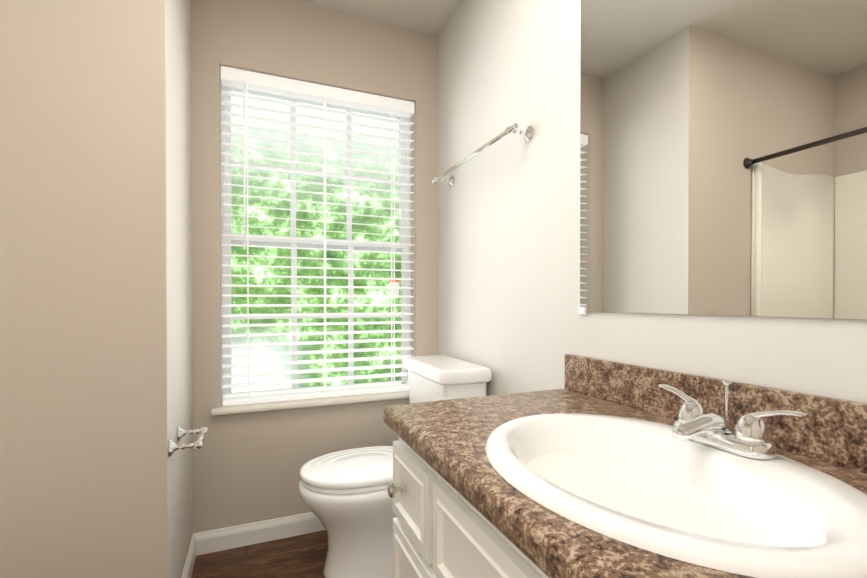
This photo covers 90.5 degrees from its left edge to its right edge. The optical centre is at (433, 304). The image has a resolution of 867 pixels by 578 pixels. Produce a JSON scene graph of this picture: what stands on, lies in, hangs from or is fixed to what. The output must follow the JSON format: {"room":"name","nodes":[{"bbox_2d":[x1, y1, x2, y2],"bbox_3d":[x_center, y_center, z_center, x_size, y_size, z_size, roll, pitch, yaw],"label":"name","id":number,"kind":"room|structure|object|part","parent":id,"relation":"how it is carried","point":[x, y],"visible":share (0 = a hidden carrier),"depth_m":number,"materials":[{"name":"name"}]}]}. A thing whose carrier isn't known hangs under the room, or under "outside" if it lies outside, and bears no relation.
{"room":"bathroom","nodes":[
{"label":"bathroom","id":0,"kind":"room"},
{"bbox_2d":[0,0,127,577],"bbox_3d":[-1.447,-0.161,1.070,1.163,2.440,0.100,0,0,-23],"label":"wall","id":1,"kind":"structure","parent":0,"point":[63,418],"depth_m":1.19,"materials":[{"name":"beige paint"}]},
{"bbox_2d":[125,0,192,577],"bbox_3d":[-0.991,-0.165,1.619,0.100,2.440,0.765,0,0,-23],"label":"wall","id":2,"kind":"structure","parent":0,"point":[159,239],"depth_m":1.28,"materials":[{"name":"beige paint"}]},
{"bbox_2d":[168,425,207,456],"bbox_3d":[-0.799,0.439,1.413,0.091,0.054,0.214,0,0,-23],"label":"toilet paper holder","id":3,"kind":"object","parent":2,"relation":"attached to","point":[173,447],"visible":1,"depth_m":1.35,"materials":[{"name":"silver metal"}]},
{"bbox_2d":[181,534,195,577],"bbox_3d":[-0.900,1.011,1.556,0.013,0.090,0.565,0,0,-23],"label":"baseboard","id":4,"kind":"structure","parent":2,"relation":"attached to","point":[189,564],"depth_m":1.67,"materials":[{"name":"white wood"}]},
{"bbox_2d":[191,0,221,532],"bbox_3d":[-1.004,-0.167,1.919,0.105,2.440,0.200,0,0,-23],"label":"wall","id":5,"kind":"structure","parent":0,"point":[206,231],"depth_m":1.83,"materials":[{"name":"beige paint"}]},
{"bbox_2d":[191,530,327,577],"bbox_3d":[-0.653,1.087,0.761,2.587,0.050,2.825,0,0,-23],"label":"floor","id":6,"kind":"structure","parent":0,"point":[302,556],"depth_m":1.77,"materials":[{"name":"wood"}]},
{"bbox_2d":[299,355,491,577],"bbox_3d":[-0.183,0.649,1.773,0.714,0.810,0.484,0,0,-23],"label":"toilet","id":7,"kind":"object","parent":6,"relation":"on","point":[347,500],"visible":0.62,"depth_m":1.61,"materials":[{"name":"white ceramic"}]},
{"bbox_3d":[-0.284,0.667,1.726,0.476,0.020,0.362,0,0,-23],"label":"seat","id":8,"kind":"part","parent":7,"relation":"part of","materials":[{"name":"white plastic"}]},
{"bbox_3d":[-0.284,0.642,1.725,0.483,0.028,0.368,0,0,-23],"label":"lid","id":9,"kind":"part","parent":7,"relation":"part of","materials":[{"name":"white plastic"}]},
{"bbox_3d":[-0.193,0.866,1.764,0.687,0.376,0.376,0,0,-23],"label":"bowl","id":10,"kind":"part","parent":7,"relation":"part of","materials":[{"name":"white ceramic"}]},
{"bbox_3d":[0.044,0.272,1.858,0.228,0.057,0.472,0,0,-23],"label":"tank lid","id":11,"kind":"part","parent":7,"relation":"part of","materials":[{"name":"white ceramic"}]},
{"bbox_3d":[0.047,0.489,1.861,0.193,0.376,0.444,0,0,-23],"label":"tank","id":12,"kind":"part","parent":7,"relation":"part of","materials":[{"name":"white ceramic"}]},
{"bbox_2d":[384,422,554,577],"bbox_3d":[0.405,0.681,0.530,0.602,0.765,1.386,0,0,-23],"label":"bathroom vanity","id":13,"kind":"object","parent":6,"relation":"on","point":[438,531],"depth_m":0.79,"materials":[{"name":"white paint"}]},
{"bbox_3d":[-0.086,0.418,0.973,0.036,0.033,0.033,0,0,-23],"label":"knob","id":14,"kind":"part","parent":13,"relation":"part of","materials":[{"name":"silver metal"}]},
{"bbox_3d":[-0.049,0.422,0.952,0.023,0.173,0.235,0,0,-23],"label":"drawer","id":15,"kind":"part","parent":13,"relation":"part of","materials":[{"name":"white paint"}]},
{"bbox_3d":[-0.030,0.731,0.911,0.023,0.410,0.330,0,0,-23],"label":"door","id":16,"kind":"part","parent":13,"relation":"part of","materials":[{"name":"white paint"}]},
{"bbox_2d":[383,386,850,577],"bbox_3d":[0.401,0.279,0.536,0.565,0.050,1.406,0,0,-23],"label":"countertop","id":17,"kind":"structure","parent":13,"relation":"on","point":[559,549],"depth_m":0.64,"materials":[{"name":"brown stone"}]},
{"bbox_2d":[431,402,866,577],"bbox_3d":[0.331,0.319,0.673,0.464,0.162,0.584,0,0,-23],"label":"sink","id":18,"kind":"object","parent":17,"relation":"in","point":[606,471],"depth_m":0.62,"materials":[{"name":"white ceramic"}]},
{"bbox_2d":[220,398,409,527],"bbox_3d":[-0.541,0.757,2.118,0.898,0.588,0.200,0,0,-23],"label":"wall","id":19,"kind":"structure","parent":0,"point":[266,456],"depth_m":1.95,"materials":[{"name":"beige paint"}]},
{"bbox_2d":[193,512,325,555],"bbox_3d":[-0.493,1.007,2.024,1.124,0.090,0.013,0,0,-23],"label":"baseboard","id":20,"kind":"structure","parent":19,"relation":"attached to","point":[216,540],"depth_m":1.90,"materials":[{"name":"white wood"}]},
{"bbox_2d":[211,391,408,415],"bbox_3d":[-0.512,0.454,2.045,0.968,0.024,0.123,0,0,-23],"label":"window sill","id":21,"kind":"structure","parent":19,"relation":"on","point":[260,407],"depth_m":1.97,"materials":[{"name":"beige paint"}]},
{"bbox_2d":[219,0,415,102],"bbox_3d":[-0.541,-1.213,2.103,0.898,0.350,0.200,0,0,-23],"label":"wall","id":22,"kind":"structure","parent":0,"point":[299,41],"depth_m":2.00,"materials":[{"name":"beige paint"}]},
{"bbox_2d":[221,85,413,405],"bbox_3d":[-0.540,-0.298,2.107,0.898,1.480,0.155,0,0,-23],"label":"window blind","id":23,"kind":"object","parent":22,"relation":"in","point":[408,132],"depth_m":2.06,"materials":[{"name":"white plastic"}]},
{"bbox_3d":[-0.962,-0.297,1.968,0.012,1.480,0.090,0,0,-23],"label":"frame","id":24,"kind":"part","parent":23,"relation":"part of","materials":[{"name":"white plastic"}]},
{"bbox_3d":[-0.559,-0.654,2.151,0.874,0.745,0.032,0,0,-23],"label":"window sash","id":25,"kind":"part","parent":23,"relation":"part of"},
{"bbox_3d":[-0.520,0.429,2.064,0.886,0.022,0.050,0,0,-23],"label":"window blind bottom rail","id":26,"kind":"part","parent":23,"relation":"part of","materials":[{"name":"white plastic"}]},
{"bbox_3d":[-0.559,-0.654,2.151,0.820,0.691,0.004,0,0,-23],"label":"sash glass","id":27,"kind":"part","parent":23,"relation":"part of","materials":[{"name":"clear glass"}]},
{"bbox_3d":[-0.544,0.052,2.121,0.874,0.755,0.032,0,0,-23],"label":"window sash","id":28,"kind":"part","parent":23,"relation":"part of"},
{"bbox_3d":[-0.544,0.052,2.121,0.820,0.701,0.004,0,0,-23],"label":"sash glass","id":29,"kind":"part","parent":23,"relation":"part of","materials":[{"name":"clear glass"}]},
{"bbox_2d":[220,66,413,117],"bbox_3d":[-0.519,-1.005,2.052,0.890,0.058,0.063,0,0,-23],"label":"blind headrail","id":30,"kind":"object","parent":23,"relation":"attached to","point":[263,83],"visible":1,"depth_m":2.01,"materials":[{"name":"white plastic"}]},
{"bbox_2d":[247,84,248,399],"bbox_3d":[-0.823,-0.277,1.905,0.004,1.400,0.002,0,0,-23],"label":"blind cord","id":31,"kind":"object","parent":30,"relation":"hanging from","point":[247,84],"depth_m":1.90,"materials":[{"name":"white fabric"}]},
{"bbox_2d":[243,79,401,248],"bbox_3d":[-0.497,-0.618,2.024,0.728,0.740,0.013,0,0,-23],"label":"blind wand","id":32,"kind":"object","parent":30,"relation":"hanging from","point":[244,182],"visible":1,"depth_m":1.88,"materials":[{"name":"white plastic"}]},
{"bbox_2d":[323,98,325,391],"bbox_3d":[-0.510,-0.278,2.035,0.004,1.400,0.002,0,0,-23],"label":"blind cord","id":33,"kind":"object","parent":30,"relation":"hanging from","point":[324,121],"depth_m":2.04,"materials":[{"name":"white fabric"}]},
{"bbox_2d":[391,248,391,381],"bbox_3d":[-0.207,-0.279,2.189,0.002,1.400,0.002,0,0,-23],"label":"blind cord","id":34,"kind":"object","parent":30,"relation":"hanging from","point":[391,248],"depth_m":2.21,"materials":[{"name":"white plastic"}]},
{"bbox_2d":[391,111,394,388],"bbox_3d":[-0.197,-0.279,2.165,0.004,1.400,0.002,0,0,-23],"label":"blind cord","id":35,"kind":"object","parent":30,"relation":"hanging from","point":[394,111],"depth_m":2.17,"materials":[{"name":"white fabric"}]},
{"bbox_2d":[389,280,398,294],"bbox_3d":[-0.206,-0.095,2.253,0.050,0.090,0.003,0,0,-23],"label":"tag","id":36,"kind":"object","parent":23,"relation":"attached to","point":[396,290],"depth_m":2.25,"materials":[{"name":"white"}]},
{"bbox_3d":[-0.143,-0.300,2.307,0.012,1.480,0.090,0,0,-23],"label":"frame","id":37,"kind":"part","parent":23,"relation":"part of","materials":[{"name":"white plastic"}]},
{"bbox_2d":[297,0,462,36],"bbox_3d":[-0.653,-1.403,0.743,2.587,0.050,2.825,0,0,-23],"label":"ceiling","id":38,"kind":"structure","parent":0,"point":[431,17],"depth_m":2.03,"materials":[{"name":"beige paint"}]},
{"bbox_2d":[411,31,437,355],"bbox_3d":[-0.070,-0.170,2.306,0.121,2.440,0.200,0,0,-23],"label":"wall","id":39,"kind":"structure","parent":0,"point":[424,230],"depth_m":2.21,"materials":[{"name":"beige paint"}]},
{"bbox_2d":[438,0,866,403],"bbox_3d":[0.515,-0.162,1.182,0.100,2.440,2.725,0,0,-23],"label":"wall","id":40,"kind":"structure","parent":0,"point":[511,318],"depth_m":1.46,"materials":[{"name":"white paint"}]},
{"bbox_2d":[432,123,533,186],"bbox_3d":[0.168,-0.596,1.766,0.091,0.054,0.732,0,0,-23],"label":"towel bar","id":41,"kind":"object","parent":40,"relation":"attached to","point":[528,132],"visible":1,"depth_m":1.58,"materials":[{"name":"silver metal"}]},
{"bbox_2d":[564,354,866,473],"bbox_3d":[0.670,0.227,0.648,0.019,0.150,1.406,0,0,-23],"label":"backsplash","id":42,"kind":"structure","parent":40,"relation":"attached to","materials":[{"name":"stone"}]},
{"bbox_2d":[579,0,866,318],"bbox_3d":[0.683,-0.468,0.630,0.008,1.000,1.342,0,0,-23],"label":"mirror","id":43,"kind":"object","parent":40,"relation":"attached to","point":[723,157],"visible":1,"depth_m":0.86,"materials":[{"name":"clear glass"}]},
{"bbox_2d":[655,382,814,457],"bbox_3d":[0.458,0.188,0.725,0.132,0.100,0.246,0,0,-23],"label":"faucet","id":44,"kind":"object","parent":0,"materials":[{"name":"silver metal"}]},
{"label":"outside","id":45,"kind":"structure","parent":0,"visible":0},
{"bbox_2d":[231,91,400,392],"bbox_3d":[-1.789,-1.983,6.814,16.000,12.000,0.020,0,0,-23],"label":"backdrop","id":46,"kind":"structure","parent":45,"point":[261,251],"depth_m":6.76,"materials":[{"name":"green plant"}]}
]}

